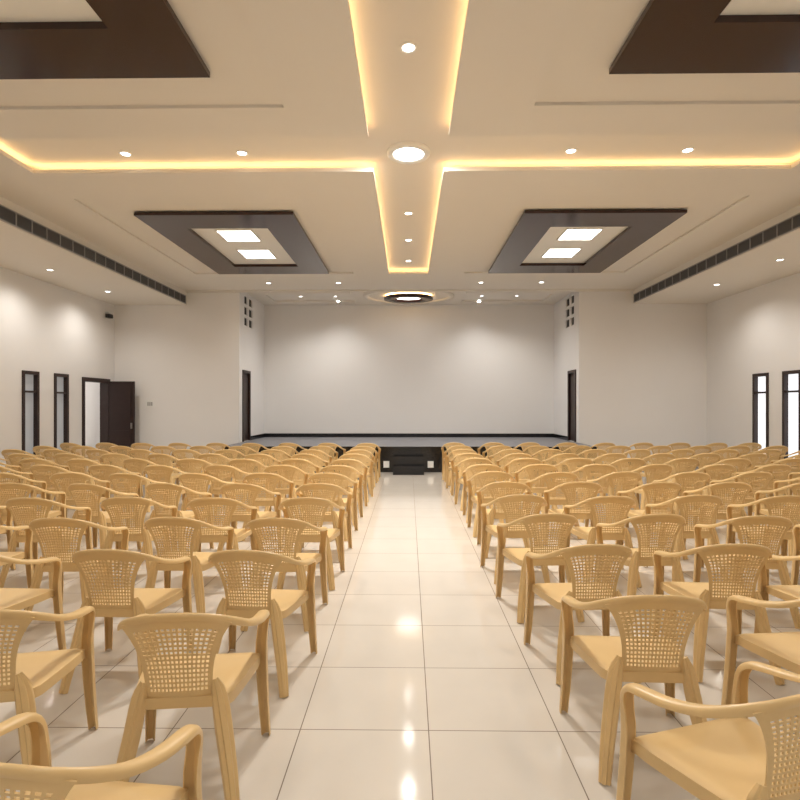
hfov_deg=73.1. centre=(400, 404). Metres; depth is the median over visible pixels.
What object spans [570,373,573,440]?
leaf
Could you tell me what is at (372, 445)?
armchair
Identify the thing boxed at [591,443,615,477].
armchair
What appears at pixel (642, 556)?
armchair
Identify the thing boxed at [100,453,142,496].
armchair
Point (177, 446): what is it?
armchair
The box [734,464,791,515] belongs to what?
armchair
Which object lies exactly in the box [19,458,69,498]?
armchair
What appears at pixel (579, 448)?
armchair
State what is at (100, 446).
armchair
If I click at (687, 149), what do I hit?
recessed light
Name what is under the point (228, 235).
panels
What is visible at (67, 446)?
armchair
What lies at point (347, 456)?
armchair
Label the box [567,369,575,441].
door frame
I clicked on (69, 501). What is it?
armchair
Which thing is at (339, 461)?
armchair
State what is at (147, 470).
armchair
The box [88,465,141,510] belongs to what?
armchair
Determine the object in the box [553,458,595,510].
armchair
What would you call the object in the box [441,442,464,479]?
armchair
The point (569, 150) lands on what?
recessed light
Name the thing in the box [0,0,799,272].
ceiling
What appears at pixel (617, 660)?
armchair
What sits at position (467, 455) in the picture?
armchair
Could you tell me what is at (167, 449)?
armchair
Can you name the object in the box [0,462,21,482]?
armchair
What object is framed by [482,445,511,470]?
armchair
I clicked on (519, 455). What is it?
armchair
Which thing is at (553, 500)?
armchair
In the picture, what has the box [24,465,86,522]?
armchair
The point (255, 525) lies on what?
armchair
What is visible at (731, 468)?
armchair
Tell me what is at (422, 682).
floor
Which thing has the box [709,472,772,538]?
armchair
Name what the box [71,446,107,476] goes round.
armchair
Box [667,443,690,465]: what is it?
armchair
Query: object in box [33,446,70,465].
armchair
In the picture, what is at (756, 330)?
wall
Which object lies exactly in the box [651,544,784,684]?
armchair
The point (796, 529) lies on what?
armchair
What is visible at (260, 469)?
armchair
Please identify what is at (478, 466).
armchair
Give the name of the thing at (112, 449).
armchair
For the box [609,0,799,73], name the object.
frame
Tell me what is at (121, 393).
leaf
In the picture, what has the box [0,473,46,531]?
armchair
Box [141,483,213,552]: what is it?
armchair
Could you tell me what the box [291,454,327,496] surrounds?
armchair
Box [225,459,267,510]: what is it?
armchair
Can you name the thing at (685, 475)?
armchair
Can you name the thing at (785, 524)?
armchair
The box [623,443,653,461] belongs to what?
armchair
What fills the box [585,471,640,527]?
armchair
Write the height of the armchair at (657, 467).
0.814 m
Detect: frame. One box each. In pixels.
[0,0,209,78]
[22,370,39,457]
[54,373,68,450]
[82,377,109,457]
[134,211,328,273]
[242,370,250,441]
[488,209,686,272]
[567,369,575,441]
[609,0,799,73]
[752,373,768,451]
[782,370,799,458]
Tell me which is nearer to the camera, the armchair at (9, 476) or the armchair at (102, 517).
the armchair at (102, 517)
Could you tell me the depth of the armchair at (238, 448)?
10.69 m
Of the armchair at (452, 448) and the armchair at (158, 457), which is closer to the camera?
the armchair at (158, 457)
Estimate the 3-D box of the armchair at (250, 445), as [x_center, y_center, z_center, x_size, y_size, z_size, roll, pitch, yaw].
[-3.189,1.213,11.774,0.609,0.814,0.574,0,0,3]
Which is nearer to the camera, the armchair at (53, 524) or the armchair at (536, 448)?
the armchair at (53, 524)
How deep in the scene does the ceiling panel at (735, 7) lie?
4.17 m
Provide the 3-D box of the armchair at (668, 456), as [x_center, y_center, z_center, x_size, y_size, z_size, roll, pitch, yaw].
[4.394,1.213,9.293,0.609,0.814,0.574,0,0,1]
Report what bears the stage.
on the floor
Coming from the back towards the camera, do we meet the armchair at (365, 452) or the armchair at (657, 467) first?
the armchair at (365, 452)
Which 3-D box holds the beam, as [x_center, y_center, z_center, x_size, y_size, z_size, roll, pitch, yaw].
[0.200,-3.030,14.339,11.900,0.040,0.120,0,0,1]
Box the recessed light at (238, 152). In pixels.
[235,150,247,155]
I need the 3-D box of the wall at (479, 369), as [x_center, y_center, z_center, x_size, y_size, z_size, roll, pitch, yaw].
[0.237,-0.880,16.998,9.460,5.000,0.200,0,0,1]
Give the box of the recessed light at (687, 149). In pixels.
[681,147,694,152]
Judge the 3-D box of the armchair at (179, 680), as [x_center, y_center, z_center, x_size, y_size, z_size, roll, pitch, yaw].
[-0.910,1.213,2.361,0.609,0.814,0.574,0,0,-5]
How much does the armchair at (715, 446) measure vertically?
0.814 m
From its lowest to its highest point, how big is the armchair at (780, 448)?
0.814 m
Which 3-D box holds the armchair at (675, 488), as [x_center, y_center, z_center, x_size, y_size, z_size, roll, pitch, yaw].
[2.750,1.213,5.921,0.609,0.814,0.574,0,0,-1]
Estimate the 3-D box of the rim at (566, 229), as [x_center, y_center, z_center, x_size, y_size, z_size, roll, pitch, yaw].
[3.214,-3.062,10.289,0.660,0.015,1.840,0,0,1]
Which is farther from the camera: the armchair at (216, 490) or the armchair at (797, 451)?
the armchair at (797, 451)
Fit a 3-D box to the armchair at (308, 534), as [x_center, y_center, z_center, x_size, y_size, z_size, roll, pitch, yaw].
[-0.836,1.213,4.984,0.609,0.814,0.574,0,0,-1]
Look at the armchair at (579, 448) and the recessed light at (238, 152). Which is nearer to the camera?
the recessed light at (238, 152)
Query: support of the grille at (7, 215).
attached to the soffit
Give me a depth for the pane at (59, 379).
12.32 m
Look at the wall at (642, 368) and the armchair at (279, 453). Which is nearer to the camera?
the armchair at (279, 453)
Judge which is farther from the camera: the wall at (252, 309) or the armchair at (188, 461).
the wall at (252, 309)
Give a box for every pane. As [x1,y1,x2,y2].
[25,374,32,453]
[57,377,62,449]
[758,376,765,453]
[788,374,797,456]
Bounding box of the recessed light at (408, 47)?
[400,41,416,53]
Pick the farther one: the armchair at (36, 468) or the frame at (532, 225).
the frame at (532, 225)
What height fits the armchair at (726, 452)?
0.814 m
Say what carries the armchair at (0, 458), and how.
on the floor
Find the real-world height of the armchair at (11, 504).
0.814 m
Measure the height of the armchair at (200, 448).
0.814 m
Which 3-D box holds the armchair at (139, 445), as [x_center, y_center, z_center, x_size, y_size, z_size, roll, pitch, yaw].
[-5.580,1.213,11.807,0.609,0.814,0.574,0,0,-3]
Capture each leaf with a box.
[109,381,134,462]
[244,373,247,440]
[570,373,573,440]
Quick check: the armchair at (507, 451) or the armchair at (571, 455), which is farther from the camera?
the armchair at (507, 451)
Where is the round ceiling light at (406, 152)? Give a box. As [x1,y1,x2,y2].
[387,141,429,163]
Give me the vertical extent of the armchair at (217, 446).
0.814 m
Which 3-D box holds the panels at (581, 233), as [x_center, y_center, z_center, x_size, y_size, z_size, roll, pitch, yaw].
[3.214,-3.067,10.289,0.600,0.005,1.780,0,0,1]
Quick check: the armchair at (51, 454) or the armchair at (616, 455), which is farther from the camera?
the armchair at (51, 454)
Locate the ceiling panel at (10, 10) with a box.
[0,0,101,21]
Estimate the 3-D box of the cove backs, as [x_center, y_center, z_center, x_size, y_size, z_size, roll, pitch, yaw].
[0.059,-3.140,4.263,10.202,0.080,16.926,0,0,1]
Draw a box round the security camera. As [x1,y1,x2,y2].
[105,312,112,318]
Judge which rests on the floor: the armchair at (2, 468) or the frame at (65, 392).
the armchair at (2, 468)
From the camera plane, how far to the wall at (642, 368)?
14.31 m
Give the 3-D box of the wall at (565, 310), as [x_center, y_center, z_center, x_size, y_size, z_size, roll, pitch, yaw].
[4.849,-0.880,15.684,0.200,5.000,2.300,0,0,1]
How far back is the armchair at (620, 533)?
4.85 m
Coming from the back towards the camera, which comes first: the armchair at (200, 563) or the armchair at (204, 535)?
the armchair at (204, 535)
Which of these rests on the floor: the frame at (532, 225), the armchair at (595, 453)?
the armchair at (595, 453)
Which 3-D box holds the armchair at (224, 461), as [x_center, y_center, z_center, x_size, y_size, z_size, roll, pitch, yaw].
[-3.196,1.213,10.088,0.609,0.814,0.574,0,0,-5]
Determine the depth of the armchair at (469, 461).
8.31 m
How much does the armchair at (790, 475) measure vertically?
0.814 m
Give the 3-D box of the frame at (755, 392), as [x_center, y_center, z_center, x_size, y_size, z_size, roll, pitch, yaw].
[8.107,0.230,12.103,0.125,1.880,0.530,0,0,1]
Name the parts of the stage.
skirting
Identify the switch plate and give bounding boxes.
[146,400,152,407]
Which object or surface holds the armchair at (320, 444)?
on the floor
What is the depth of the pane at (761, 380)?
12.14 m
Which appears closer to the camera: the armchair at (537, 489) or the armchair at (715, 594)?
the armchair at (715, 594)
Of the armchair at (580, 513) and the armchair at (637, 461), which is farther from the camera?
the armchair at (637, 461)
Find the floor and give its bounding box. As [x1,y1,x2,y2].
[0,466,799,799]
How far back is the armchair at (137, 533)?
4.81 m
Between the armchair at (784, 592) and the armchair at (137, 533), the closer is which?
the armchair at (784, 592)
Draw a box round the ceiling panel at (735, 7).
[720,0,799,14]
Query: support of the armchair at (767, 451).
on the floor
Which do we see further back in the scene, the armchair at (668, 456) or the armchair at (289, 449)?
the armchair at (289, 449)
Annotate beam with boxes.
[185,289,634,292]
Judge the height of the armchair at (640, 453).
0.814 m
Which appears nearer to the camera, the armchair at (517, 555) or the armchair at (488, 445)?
the armchair at (517, 555)
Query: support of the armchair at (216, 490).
on the floor
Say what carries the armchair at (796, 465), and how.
on the floor
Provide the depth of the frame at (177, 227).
9.59 m
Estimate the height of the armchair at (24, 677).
0.814 m
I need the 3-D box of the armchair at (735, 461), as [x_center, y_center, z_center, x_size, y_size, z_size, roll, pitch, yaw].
[5.134,1.213,8.446,0.609,0.814,0.574,0,0,6]
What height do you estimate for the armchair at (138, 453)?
0.814 m
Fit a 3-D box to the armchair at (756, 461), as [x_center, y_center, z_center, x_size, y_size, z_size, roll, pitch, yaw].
[5.954,1.213,9.302,0.609,0.814,0.574,0,0,0]
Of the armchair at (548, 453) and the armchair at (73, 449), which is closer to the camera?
the armchair at (548, 453)
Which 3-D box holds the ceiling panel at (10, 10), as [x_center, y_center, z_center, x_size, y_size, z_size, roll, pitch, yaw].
[-3.051,-3.076,3.060,1.383,0.012,2.538,0,0,1]
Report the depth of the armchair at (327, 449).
10.74 m
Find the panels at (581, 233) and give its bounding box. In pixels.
[543,229,601,256]
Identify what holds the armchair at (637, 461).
on the floor
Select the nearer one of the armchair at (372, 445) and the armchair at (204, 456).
the armchair at (204, 456)
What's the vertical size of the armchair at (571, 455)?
0.814 m
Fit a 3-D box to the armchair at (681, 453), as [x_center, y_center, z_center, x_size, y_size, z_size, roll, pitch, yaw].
[5.206,1.213,10.181,0.609,0.814,0.574,0,0,1]
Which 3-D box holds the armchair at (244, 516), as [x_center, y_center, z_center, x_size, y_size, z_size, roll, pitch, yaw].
[-1.649,1.213,5.837,0.609,0.814,0.574,0,0,4]
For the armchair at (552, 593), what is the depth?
3.20 m
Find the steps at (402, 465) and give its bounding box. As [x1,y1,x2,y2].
[383,456,433,474]
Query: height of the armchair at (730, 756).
0.814 m
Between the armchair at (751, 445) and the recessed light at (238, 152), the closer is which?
the recessed light at (238, 152)
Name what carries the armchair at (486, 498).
on the floor
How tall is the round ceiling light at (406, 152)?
0.045 m
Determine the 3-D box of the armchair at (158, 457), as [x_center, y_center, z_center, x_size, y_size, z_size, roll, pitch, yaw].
[-4.005,1.213,9.224,0.609,0.814,0.574,0,0,5]
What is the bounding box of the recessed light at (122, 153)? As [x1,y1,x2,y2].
[118,151,131,156]
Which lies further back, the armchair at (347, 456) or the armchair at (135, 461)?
the armchair at (347, 456)
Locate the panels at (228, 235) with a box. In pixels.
[218,231,274,257]
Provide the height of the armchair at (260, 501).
0.814 m
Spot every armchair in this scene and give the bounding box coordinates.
[0,458,13,472]
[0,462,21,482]
[0,466,34,523]
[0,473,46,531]
[0,483,66,547]
[0,497,92,588]
[0,506,15,569]
[0,525,33,587]
[0,555,65,649]
[0,606,97,764]
[0,712,202,799]
[1,449,44,478]
[8,453,55,496]
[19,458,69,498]
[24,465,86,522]
[24,518,129,631]
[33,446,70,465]
[40,449,84,487]
[50,472,111,526]
[51,453,99,500]
[59,549,194,693]
[60,443,95,463]
[63,483,141,550]
[67,459,116,497]
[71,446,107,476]
[86,449,126,472]
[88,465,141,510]
[95,443,128,471]
[95,497,176,587]
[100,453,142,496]
[107,473,168,541]
[109,446,145,485]
[116,610,270,799]
[121,458,170,511]
[128,449,166,479]
[131,443,163,465]
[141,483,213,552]
[143,465,194,518]
[144,454,189,497]
[144,517,233,629]
[151,446,184,472]
[168,443,199,472]
[171,449,206,485]
[175,458,218,503]
[177,473,236,539]
[186,497,256,585]
[190,446,222,485]
[197,453,234,497]
[202,465,252,521]
[206,443,235,480]
[208,550,317,697]
[213,449,247,487]
[217,483,281,550]
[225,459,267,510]
[227,446,259,481]
[240,443,269,472]
[240,518,327,631]
[242,454,280,501]
[242,473,293,540]
[259,449,291,493]
[263,465,307,518]
[269,446,298,476]
[277,497,344,589]
[278,443,306,460]
[279,459,319,509]
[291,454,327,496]
[295,483,351,561]
[299,449,331,486]
[308,473,357,540]
[310,446,337,472]
[318,443,345,466]
[319,465,362,525]
[329,459,367,512]
[339,453,372,501]
[344,450,374,493]
[349,446,377,486]
[355,443,380,480]
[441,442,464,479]
[444,445,472,485]
[446,449,476,492]
[451,453,483,500]
[455,458,492,510]
[462,464,503,522]
[467,471,514,537]
[476,482,531,557]
[478,442,504,479]
[480,494,549,583]
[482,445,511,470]
[489,449,522,476]
[495,513,584,622]
[496,453,532,494]
[505,458,542,511]
[512,442,539,473]
[514,464,559,522]
[522,446,550,484]
[524,544,641,684]
[526,472,581,538]
[531,449,562,484]
[542,453,580,499]
[544,482,603,543]
[550,442,578,472]
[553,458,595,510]
[559,595,706,785]
[561,445,590,477]
[564,496,641,587]
[571,464,616,522]
[576,449,607,493]
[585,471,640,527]
[587,453,626,495]
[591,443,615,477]
[595,514,692,623]
[598,446,632,485]
[602,458,647,508]
[613,449,650,485]
[615,482,687,559]
[616,661,799,799]
[622,464,672,510]
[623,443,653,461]
[633,453,677,500]
[636,446,671,472]
[643,495,728,581]
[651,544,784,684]
[652,458,699,506]
[652,472,710,538]
[656,449,694,477]
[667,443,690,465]
[675,446,711,485]
[677,453,720,495]
[679,464,734,523]
[683,482,754,545]
[693,516,799,628]
[694,443,727,461]
[699,449,739,486]
[702,458,754,511]
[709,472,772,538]
[712,446,750,479]
[721,453,768,496]
[721,595,799,704]
[726,495,799,563]
[728,443,761,459]
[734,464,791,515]
[741,449,781,483]
[748,446,787,481]
[753,458,799,507]
[754,483,799,555]
[754,555,799,632]
[770,454,799,494]
[773,477,799,508]
[778,451,799,469]
[788,472,799,494]
[791,524,799,584]
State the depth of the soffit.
10.78 m
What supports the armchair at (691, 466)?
on the floor
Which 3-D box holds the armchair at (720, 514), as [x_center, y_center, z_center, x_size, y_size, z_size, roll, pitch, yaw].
[3.499,1.213,5.925,0.609,0.814,0.574,0,0,4]
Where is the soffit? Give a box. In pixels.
[0,196,799,304]
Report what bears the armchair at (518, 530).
on the floor
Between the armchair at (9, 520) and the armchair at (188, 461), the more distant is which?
the armchair at (188, 461)
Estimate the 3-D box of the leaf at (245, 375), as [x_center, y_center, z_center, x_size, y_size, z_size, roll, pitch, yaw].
[-4.368,0.060,15.062,0.065,1.880,0.540,0,0,1]
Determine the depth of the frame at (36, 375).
11.46 m
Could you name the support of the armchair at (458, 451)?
on the floor
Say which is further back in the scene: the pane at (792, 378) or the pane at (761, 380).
the pane at (761, 380)
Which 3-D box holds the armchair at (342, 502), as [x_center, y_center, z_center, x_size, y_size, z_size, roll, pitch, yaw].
[-0.864,1.213,6.699,0.609,0.814,0.574,0,0,4]
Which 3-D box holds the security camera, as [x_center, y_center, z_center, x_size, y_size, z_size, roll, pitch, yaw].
[-7.614,-2.345,14.058,0.180,0.170,0.200,0,0,1]
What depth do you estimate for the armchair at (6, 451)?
9.91 m
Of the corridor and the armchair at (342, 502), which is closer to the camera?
the armchair at (342, 502)
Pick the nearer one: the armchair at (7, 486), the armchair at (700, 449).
the armchair at (7, 486)
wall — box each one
[0,267,113,478]
[114,293,241,458]
[242,293,263,440]
[264,305,553,433]
[554,292,576,441]
[577,291,706,461]
[707,272,799,472]
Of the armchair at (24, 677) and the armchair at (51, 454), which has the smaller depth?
the armchair at (24, 677)
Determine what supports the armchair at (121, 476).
on the floor
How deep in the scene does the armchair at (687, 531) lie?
4.91 m
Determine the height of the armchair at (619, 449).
0.814 m
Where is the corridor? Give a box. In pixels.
[85,382,99,467]
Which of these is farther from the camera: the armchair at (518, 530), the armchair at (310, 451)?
the armchair at (310, 451)
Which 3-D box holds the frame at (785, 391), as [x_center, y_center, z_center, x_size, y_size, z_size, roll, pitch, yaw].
[8.094,0.230,11.113,0.125,1.880,0.550,0,0,1]
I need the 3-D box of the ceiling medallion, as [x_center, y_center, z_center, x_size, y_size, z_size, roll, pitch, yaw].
[0.216,-3.070,15.448,2.600,0.120,2.080,0,0,1]
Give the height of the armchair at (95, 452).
0.814 m
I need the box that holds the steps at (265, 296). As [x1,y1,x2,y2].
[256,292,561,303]
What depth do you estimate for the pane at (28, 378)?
11.34 m
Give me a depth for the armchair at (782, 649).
2.74 m
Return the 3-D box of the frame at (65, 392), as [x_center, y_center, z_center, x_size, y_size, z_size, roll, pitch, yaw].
[-7.767,0.230,12.280,0.125,1.880,0.500,0,0,1]
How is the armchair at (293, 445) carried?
on the floor
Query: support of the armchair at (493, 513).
on the floor
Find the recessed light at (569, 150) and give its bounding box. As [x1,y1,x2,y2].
[564,148,577,153]
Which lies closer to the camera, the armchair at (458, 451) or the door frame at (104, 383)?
the armchair at (458, 451)
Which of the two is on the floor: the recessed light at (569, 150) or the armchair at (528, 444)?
the armchair at (528, 444)
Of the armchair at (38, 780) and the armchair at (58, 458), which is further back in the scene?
the armchair at (58, 458)
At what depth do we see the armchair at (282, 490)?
7.33 m
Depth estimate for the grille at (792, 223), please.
10.03 m
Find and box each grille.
[0,204,185,303]
[634,213,799,302]
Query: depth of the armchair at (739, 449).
10.76 m
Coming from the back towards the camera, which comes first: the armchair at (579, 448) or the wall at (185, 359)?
the wall at (185, 359)
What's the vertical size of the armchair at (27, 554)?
0.814 m
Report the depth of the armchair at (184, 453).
9.91 m
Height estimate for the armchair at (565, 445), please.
0.814 m
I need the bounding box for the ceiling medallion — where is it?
[363,292,453,303]
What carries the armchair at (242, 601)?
on the floor
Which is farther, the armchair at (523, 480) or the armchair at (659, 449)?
the armchair at (659, 449)
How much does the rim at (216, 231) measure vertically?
0.015 m
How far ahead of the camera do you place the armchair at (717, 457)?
9.11 m
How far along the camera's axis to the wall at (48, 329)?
11.79 m
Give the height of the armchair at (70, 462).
0.814 m
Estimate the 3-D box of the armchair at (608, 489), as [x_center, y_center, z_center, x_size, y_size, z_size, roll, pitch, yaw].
[2.756,1.213,7.651,0.609,0.814,0.574,0,0,9]
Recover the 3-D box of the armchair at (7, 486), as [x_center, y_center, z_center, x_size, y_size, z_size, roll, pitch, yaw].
[-4.073,1.213,5.869,0.609,0.814,0.574,0,0,-2]
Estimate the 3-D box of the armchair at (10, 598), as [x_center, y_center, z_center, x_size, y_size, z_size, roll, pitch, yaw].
[-2.509,1.213,3.294,0.609,0.814,0.574,0,0,4]
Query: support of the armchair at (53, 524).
on the floor
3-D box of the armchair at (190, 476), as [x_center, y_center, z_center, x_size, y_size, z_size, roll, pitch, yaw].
[-2.421,1.213,6.663,0.609,0.814,0.574,0,0,9]
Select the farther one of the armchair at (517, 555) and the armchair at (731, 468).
the armchair at (731, 468)
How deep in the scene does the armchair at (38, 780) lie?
1.60 m
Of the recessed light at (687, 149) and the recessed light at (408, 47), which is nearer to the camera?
the recessed light at (408, 47)
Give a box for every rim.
[214,230,276,258]
[540,228,604,257]
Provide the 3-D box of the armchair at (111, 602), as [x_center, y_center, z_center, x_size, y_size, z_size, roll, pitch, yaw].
[-1.660,1.213,3.294,0.609,0.814,0.574,0,0,1]
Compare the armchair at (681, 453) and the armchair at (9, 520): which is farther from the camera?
the armchair at (681, 453)
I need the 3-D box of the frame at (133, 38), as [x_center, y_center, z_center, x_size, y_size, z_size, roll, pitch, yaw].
[-3.051,-3.046,3.060,2.538,0.072,3.846,0,0,1]
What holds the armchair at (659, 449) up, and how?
on the floor
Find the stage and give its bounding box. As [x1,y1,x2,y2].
[221,433,596,471]
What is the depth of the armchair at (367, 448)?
10.70 m
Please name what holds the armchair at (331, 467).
on the floor
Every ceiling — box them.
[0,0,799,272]
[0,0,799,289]
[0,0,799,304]
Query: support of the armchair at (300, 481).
on the floor
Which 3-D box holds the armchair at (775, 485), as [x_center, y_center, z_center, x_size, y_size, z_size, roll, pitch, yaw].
[5.140,1.213,6.791,0.609,0.814,0.574,0,0,-2]
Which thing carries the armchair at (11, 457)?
on the floor
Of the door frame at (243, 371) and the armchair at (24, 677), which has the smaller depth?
the armchair at (24, 677)
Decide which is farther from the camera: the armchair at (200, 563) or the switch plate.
the switch plate
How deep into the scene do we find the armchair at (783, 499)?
4.88 m
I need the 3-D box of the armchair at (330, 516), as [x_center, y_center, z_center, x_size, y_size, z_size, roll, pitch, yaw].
[-0.845,1.213,5.831,0.609,0.814,0.574,0,0,0]
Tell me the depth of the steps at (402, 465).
12.74 m
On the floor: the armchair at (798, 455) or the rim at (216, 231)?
the armchair at (798, 455)
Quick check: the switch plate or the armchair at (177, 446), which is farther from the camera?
the switch plate
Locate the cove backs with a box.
[32,164,791,271]

